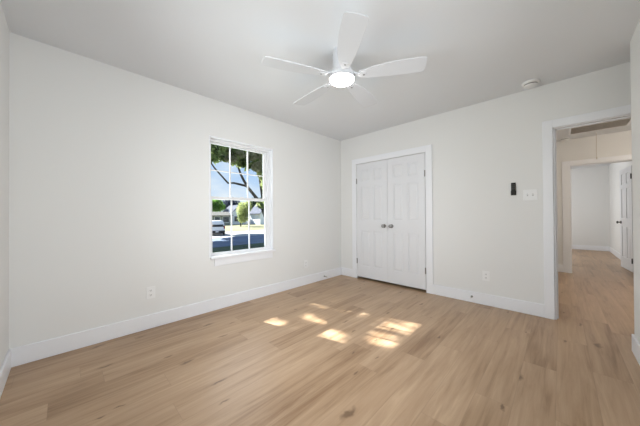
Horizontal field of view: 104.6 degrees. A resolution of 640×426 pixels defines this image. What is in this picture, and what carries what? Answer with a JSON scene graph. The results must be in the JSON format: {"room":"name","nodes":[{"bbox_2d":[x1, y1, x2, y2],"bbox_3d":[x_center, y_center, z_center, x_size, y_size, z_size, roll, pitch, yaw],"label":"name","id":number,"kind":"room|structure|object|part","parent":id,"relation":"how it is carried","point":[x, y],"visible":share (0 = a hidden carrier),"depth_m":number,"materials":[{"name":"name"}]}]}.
{"room":"empty bedroom","nodes":[
{"label":"empty bedroom","id":0,"kind":"room"},
{"bbox_2d":[0,2,9,368],"bbox_3d":[-1.164,-0.120,0.612,3.360,2.500,0.164,-1,-1,44],"label":"wall","id":1,"kind":"structure","parent":0,"point":[4,30],"depth_m":1.70,"materials":[{"name":"white paint"}]},
{"bbox_2d":[0,349,10,397],"bbox_3d":[-1.090,1.061,0.663,3.346,0.139,0.014,-1,-1,44],"label":"baseboard","id":2,"kind":"structure","parent":1,"relation":"attached to","point":[5,369],"depth_m":1.65,"materials":[{"name":"white paint"}]},
{"bbox_2d":[9,32,340,348],"bbox_3d":[-1.034,-0.101,3.274,0.160,2.500,4.165,-1,-1,44],"label":"wall","id":3,"kind":"structure","parent":0,"point":[109,164],"depth_m":2.33,"materials":[{"name":"white paint"}]},
{"bbox_2d":[146,286,154,299],"bbox_3d":[-1.687,0.795,2.467,0.010,0.120,0.076,-1,-1,44],"label":"power outlet","id":4,"kind":"object","parent":3,"relation":"attached to","point":[150,291],"visible":1,"depth_m":2.46,"materials":[{"name":"white plastic"}]},
{"bbox_2d":[9,267,341,367],"bbox_3d":[-0.947,1.078,3.222,0.014,0.139,3.886,-1,-1,44],"label":"baseboard","id":5,"kind":"structure","parent":3,"relation":"attached to","point":[36,351],"depth_m":2.40,"materials":[{"name":"white paint"}]},
{"bbox_2d":[209,135,275,265],"bbox_3d":[-1.018,-0.140,3.259,0.195,1.540,0.914,-1,-1,44],"label":"window","id":6,"kind":"structure","parent":3,"relation":"in","point":[236,256],"depth_m":3.33,"materials":[{"name":"white plastic"}]},
{"bbox_3d":[-1.079,-0.523,3.299,0.032,0.712,0.818,-1,-1,44],"label":"sash","id":7,"kind":"part","parent":6,"relation":"part of","materials":[{"name":"white plastic"}]},
{"bbox_3d":[-1.049,0.156,3.269,0.032,0.714,0.818,-1,-1,44],"label":"sash","id":8,"kind":"part","parent":6,"relation":"part of","materials":[{"name":"white plastic"}]},
{"bbox_3d":[-0.979,0.529,3.226,0.106,0.026,0.906,-1,-1,44],"label":"sill","id":9,"kind":"part","parent":6,"relation":"part of","materials":[{"name":"white paint"}]},
{"bbox_2d":[0,249,639,425],"bbox_3d":[3.481,1.187,4.176,5.360,0.120,11.750,-1,-1,44],"label":"floor","id":10,"kind":"structure","parent":0,"point":[341,350],"depth_m":1.83,"materials":[{"name":"brown wood"}]},
{"bbox_2d":[0,0,639,168],"bbox_3d":[3.465,-1.433,4.194,5.360,0.120,11.750,-1,-1,44],"label":"ceiling","id":11,"kind":"structure","parent":0,"point":[476,51],"depth_m":2.01,"materials":[{"name":"white paint"}]},
{"bbox_2d":[261,11,426,107],"bbox_3d":[0.180,-1.232,2.120,1.263,0.270,1.276,-1,-1,44],"label":"ceiling fan","id":12,"kind":"object","parent":11,"relation":"hanging from","point":[353,25],"visible":1,"depth_m":1.96,"materials":[{"name":"white plastic"}]},
{"bbox_3d":[-0.199,-1.145,1.953,0.513,0.034,0.159,0,0,-23],"label":"blade","id":13,"kind":"part","parent":12,"relation":"part of","materials":[{"name":"white plastic"}]},
{"bbox_3d":[-0.061,-1.143,2.409,0.159,0.034,0.513,0,-1,-41],"label":"blade","id":14,"kind":"part","parent":12,"relation":"part of","materials":[{"name":"white plastic"}]},
{"bbox_3d":[0.193,-1.150,1.681,0.159,0.034,0.513,0,0,-5],"label":"blade","id":15,"kind":"part","parent":12,"relation":"part of","materials":[{"name":"white plastic"}]},
{"bbox_3d":[0.416,-1.146,2.420,0.159,0.034,0.513,-1,0,31],"label":"blade","id":16,"kind":"part","parent":12,"relation":"part of","materials":[{"name":"white plastic"}]},
{"bbox_3d":[0.573,-1.150,1.969,0.513,0.034,0.159,0,0,13],"label":"blade","id":17,"kind":"part","parent":12,"relation":"part of","materials":[{"name":"white plastic"}]},
{"bbox_2d":[522,79,539,88],"bbox_3d":[2.216,-1.351,2.605,0.146,0.051,0.146,-1,-1,44],"label":"smoke detector","id":18,"kind":"object","parent":11,"relation":"attached to","point":[531,83],"visible":1,"depth_m":2.57,"materials":[{"name":"white plastic"}]},
{"bbox_2d":[568,118,630,134],"bbox_3d":[4.364,-1.375,3.872,0.670,0.012,0.670,-1,-1,44],"label":"attic hatch","id":19,"kind":"object","parent":11,"relation":"in","point":[625,122],"visible":0.62,"depth_m":3.93,"materials":[{"name":"white paint"}]},
{"bbox_2d":[341,62,630,319],"bbox_3d":[2.299,-0.125,2.861,5.200,2.500,0.115,-1,-1,44],"label":"wall","id":20,"kind":"structure","parent":0,"point":[481,149],"depth_m":3.00,"materials":[{"name":"white paint"}]},
{"bbox_2d":[356,159,387,281],"bbox_3d":[0.852,0.126,4.156,0.604,1.963,0.102,-1,-1,44],"label":"closet door","id":21,"kind":"structure","parent":20,"relation":"in","point":[371,181],"depth_m":4.15,"materials":[{"name":"white paint"}]},
{"bbox_2d":[352,144,432,293],"bbox_3d":[1.119,0.092,3.994,1.389,2.097,0.132,-1,-1,44],"label":"trim","id":22,"kind":"structure","parent":20,"relation":"attached to","point":[427,149],"depth_m":3.53,"materials":[{"name":"white paint"}]},
{"bbox_2d":[387,153,425,289],"bbox_3d":[1.288,0.120,3.733,0.604,1.963,0.102,-1,-1,44],"label":"closet door","id":23,"kind":"structure","parent":20,"relation":"in","point":[405,174],"depth_m":3.73,"materials":[{"name":"white paint"}]},
{"bbox_2d":[342,267,544,316],"bbox_3d":[1.409,1.067,3.633,2.796,0.139,0.014,-1,-1,44],"label":"baseboard","id":24,"kind":"structure","parent":20,"relation":"attached to","point":[526,307],"depth_m":3.01,"materials":[{"name":"white paint"}]},
{"bbox_2d":[482,271,489,280],"bbox_3d":[2.033,0.772,3.031,0.076,0.120,0.010,-1,-1,44],"label":"power outlet","id":25,"kind":"object","parent":20,"relation":"attached to","point":[485,274],"visible":1,"depth_m":3.03,"materials":[{"name":"white plastic"}]},
{"bbox_2d":[511,183,515,194],"bbox_3d":[2.222,-0.276,2.844,0.048,0.144,0.018,-1,-1,44],"label":"remote control","id":26,"kind":"object","parent":20,"relation":"attached to","point":[513,185],"visible":1,"depth_m":2.84,"materials":[{"name":"grey plastic"}]},
{"bbox_2d":[523,189,537,200],"bbox_3d":[2.327,-0.201,2.741,0.124,0.120,0.018,-1,-1,44],"label":"light switch","id":27,"kind":"object","parent":20,"relation":"attached to","point":[531,194],"visible":1,"depth_m":2.74,"materials":[{"name":"white plastic"}]},
{"bbox_2d":[542,104,630,319],"bbox_3d":[2.786,0.066,2.387,0.934,2.104,0.151,-1,-1,44],"label":"trim","id":28,"kind":"structure","parent":20,"relation":"attached to","point":[549,128],"depth_m":2.62,"materials":[{"name":"white paint"}]},
{"bbox_2d":[571,166,609,246],"bbox_3d":[7.535,-0.120,8.185,2.900,2.500,0.150,-1,-1,44],"label":"wall","id":29,"kind":"structure","parent":0,"point":[590,216],"depth_m":7.47,"materials":[{"name":"white paint"}]},
{"bbox_2d":[572,245,608,250],"bbox_3d":[7.475,1.061,8.128,2.672,0.139,0.014,-1,-1,44],"label":"baseboard","id":30,"kind":"structure","parent":29,"relation":"attached to","point":[581,247],"depth_m":7.46,"materials":[{"name":"white paint"}]},
{"bbox_2d":[556,130,631,264],"bbox_3d":[4.848,-0.129,4.554,3.900,2.500,0.115,-1,-1,44],"label":"wall","id":31,"kind":"structure","parent":0,"point":[618,143],"depth_m":4.52,"materials":[{"name":"white paint"}]},
{"bbox_2d":[558,264,562,271],"bbox_3d":[5.318,1.045,4.007,2.245,0.139,0.014,-1,-1,44],"label":"baseboard","id":32,"kind":"structure","parent":31,"relation":"attached to","point":[560,267],"depth_m":4.71,"materials":[{"name":"white paint"}]},
{"bbox_2d":[562,154,631,272],"bbox_3d":[4.991,0.072,4.403,0.968,2.095,0.132,-1,-1,44],"label":"trim","id":33,"kind":"structure","parent":31,"relation":"attached to","point":[566,166],"depth_m":4.64,"materials":[{"name":"white paint"}]},
{"bbox_2d":[609,161,631,253],"bbox_3d":[6.961,-0.135,5.611,0.118,2.500,4.345,-1,-1,44],"label":"wall","id":34,"kind":"structure","parent":0,"point":[614,181],"depth_m":6.46,"materials":[{"name":"white paint"}]},
{"bbox_2d":[609,247,620,259],"bbox_3d":[7.420,1.047,6.162,0.014,0.139,2.886,-1,-1,44],"label":"baseboard","id":35,"kind":"structure","parent":34,"relation":"attached to","point":[614,252],"depth_m":6.40,"materials":[{"name":"white paint"}]},
{"bbox_2d":[616,165,633,272],"bbox_3d":[6.029,0.109,4.856,0.165,1.990,0.737,-1,-1,39],"label":"hall door","id":36,"kind":"structure","parent":34,"relation":"in","point":[625,175],"depth_m":4.84,"materials":[{"name":"white paint"}]},
{"bbox_2d":[630,19,639,342],"bbox_3d":[1.606,-0.137,0.632,0.590,2.500,4.050,-1,-1,44],"label":"wall","id":37,"kind":"structure","parent":0,"point":[635,41],"depth_m":1.89,"materials":[{"name":"white paint"}]},
{"bbox_2d":[631,334,639,364],"bbox_3d":[1.479,1.044,0.602,0.454,0.139,3.476,-1,-1,44],"label":"baseboard","id":38,"kind":"structure","parent":37,"relation":"attached to","point":[635,344],"depth_m":1.90,"materials":[{"name":"white paint"}]},
{"label":"outside","id":39,"kind":"structure","parent":0,"visible":0},
{"bbox_2d":[212,243,263,252],"bbox_3d":[1.785,2.491,17.210,15.230,0.020,100.000,-1,-1,44],"label":"lawn","id":40,"kind":"structure","parent":39,"point":[256,245],"depth_m":18.18,"materials":[{"name":"green plant"}]},
{"bbox_2d":[211,144,263,216],"bbox_3d":[-6.087,-1.819,17.636,4.178,8.829,7.487,-1,-1,44],"label":"oak tree","id":41,"kind":"object","parent":40,"relation":"on","point":[238,157],"visible":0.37,"depth_m":17.82,"materials":[{"name":"green plant"}]},
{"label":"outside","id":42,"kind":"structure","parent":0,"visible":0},
{"bbox_2d":[225,224,263,231],"bbox_3d":[-32.266,3.142,57.214,119.830,0.280,150.000,-1,-1,44],"label":"ground","id":43,"kind":"structure","parent":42,"point":[236,227],"depth_m":48.17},
{"bbox_2d":[212,199,225,211],"bbox_3d":[-28.505,-0.721,66.787,4.546,7.497,7.009,-1,-1,44],"label":"tree","id":44,"kind":"object","parent":43,"relation":"on","point":[217,205],"visible":0.53,"depth_m":66.33,"materials":[{"name":"green plant"}]},
{"bbox_2d":[212,212,232,224],"bbox_3d":[-26.882,1.327,59.794,5.700,3.280,9.700,-1,-1,44],"label":"bungalow","id":45,"kind":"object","parent":43,"relation":"on","point":[225,217],"visible":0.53,"depth_m":60.11,"materials":[{"name":"white"}]},
{"bbox_3d":[-22.856,1.595,60.278,0.020,1.300,1.500,-1,-1,44],"label":"pane","id":46,"kind":"part","parent":45,"relation":"part of","materials":[{"name":"grey glass"}]},
{"bbox_2d":[222,200,239,207],"bbox_3d":[-28.241,-1.093,78.639,5.301,8.409,6.662,-1,-1,44],"label":"tree","id":47,"kind":"object","parent":43,"relation":"on","point":[227,203],"visible":0.48,"depth_m":77.33,"materials":[{"name":"green plant"}]},
{"bbox_2d":[223,205,246,224],"bbox_3d":[-23.100,0.452,66.576,5.700,5.080,5.300,-1,-1,44],"label":"gabled house","id":48,"kind":"structure","parent":43,"relation":"on","point":[234,207],"depth_m":64.41,"materials":[{"name":"white"}]},
{"bbox_2d":[236,201,251,226],"bbox_3d":[-16.008,0.089,52.357,2.670,5.514,3.533,-1,-1,44],"label":"tree","id":49,"kind":"object","parent":43,"relation":"on","point":[242,213],"visible":0.87,"depth_m":51.74,"materials":[{"name":"green plant"}]},
{"bbox_2d":[250,198,260,209],"bbox_3d":[-19.175,-1.009,76.374,4.613,8.094,6.219,-1,-1,44],"label":"evergreen tree","id":50,"kind":"object","parent":43,"relation":"on","point":[253,204],"visible":0.15,"depth_m":74.41,"materials":[{"name":"green plant"}]},
{"bbox_2d":[250,204,263,223],"bbox_3d":[-15.534,0.154,66.481,5.700,5.580,5.100,-1,-1,44],"label":"house","id":51,"kind":"structure","parent":43,"relation":"on","point":[256,216],"depth_m":64.71,"materials":[{"name":"white"}]},
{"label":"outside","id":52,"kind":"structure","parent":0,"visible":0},
{"bbox_2d":[212,230,263,237],"bbox_3d":[-8.451,2.667,34.108,8.200,0.040,130.000,-1,-1,44],"label":"sidewalk","id":53,"kind":"structure","parent":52,"point":[253,232],"depth_m":30.51,"materials":[{"name":"concrete"}]},
{"bbox_2d":[212,220,224,234],"bbox_3d":[-12.980,1.770,30.606,1.930,1.760,4.685,0,0,-28],"label":"minivan","id":54,"kind":"object","parent":53,"relation":"on","point":[218,226],"visible":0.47,"depth_m":28.69,"materials":[{"name":"silver metal"}]},
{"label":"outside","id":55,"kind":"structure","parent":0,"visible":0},
{"bbox_2d":[212,235,263,247],"bbox_3d":[-2.853,2.598,28.677,7.400,0.030,130.000,-1,-1,44],"label":"street","id":56,"kind":"structure","parent":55,"point":[240,240],"depth_m":23.05,"materials":[{"name":"grey asphalt"}]}
]}

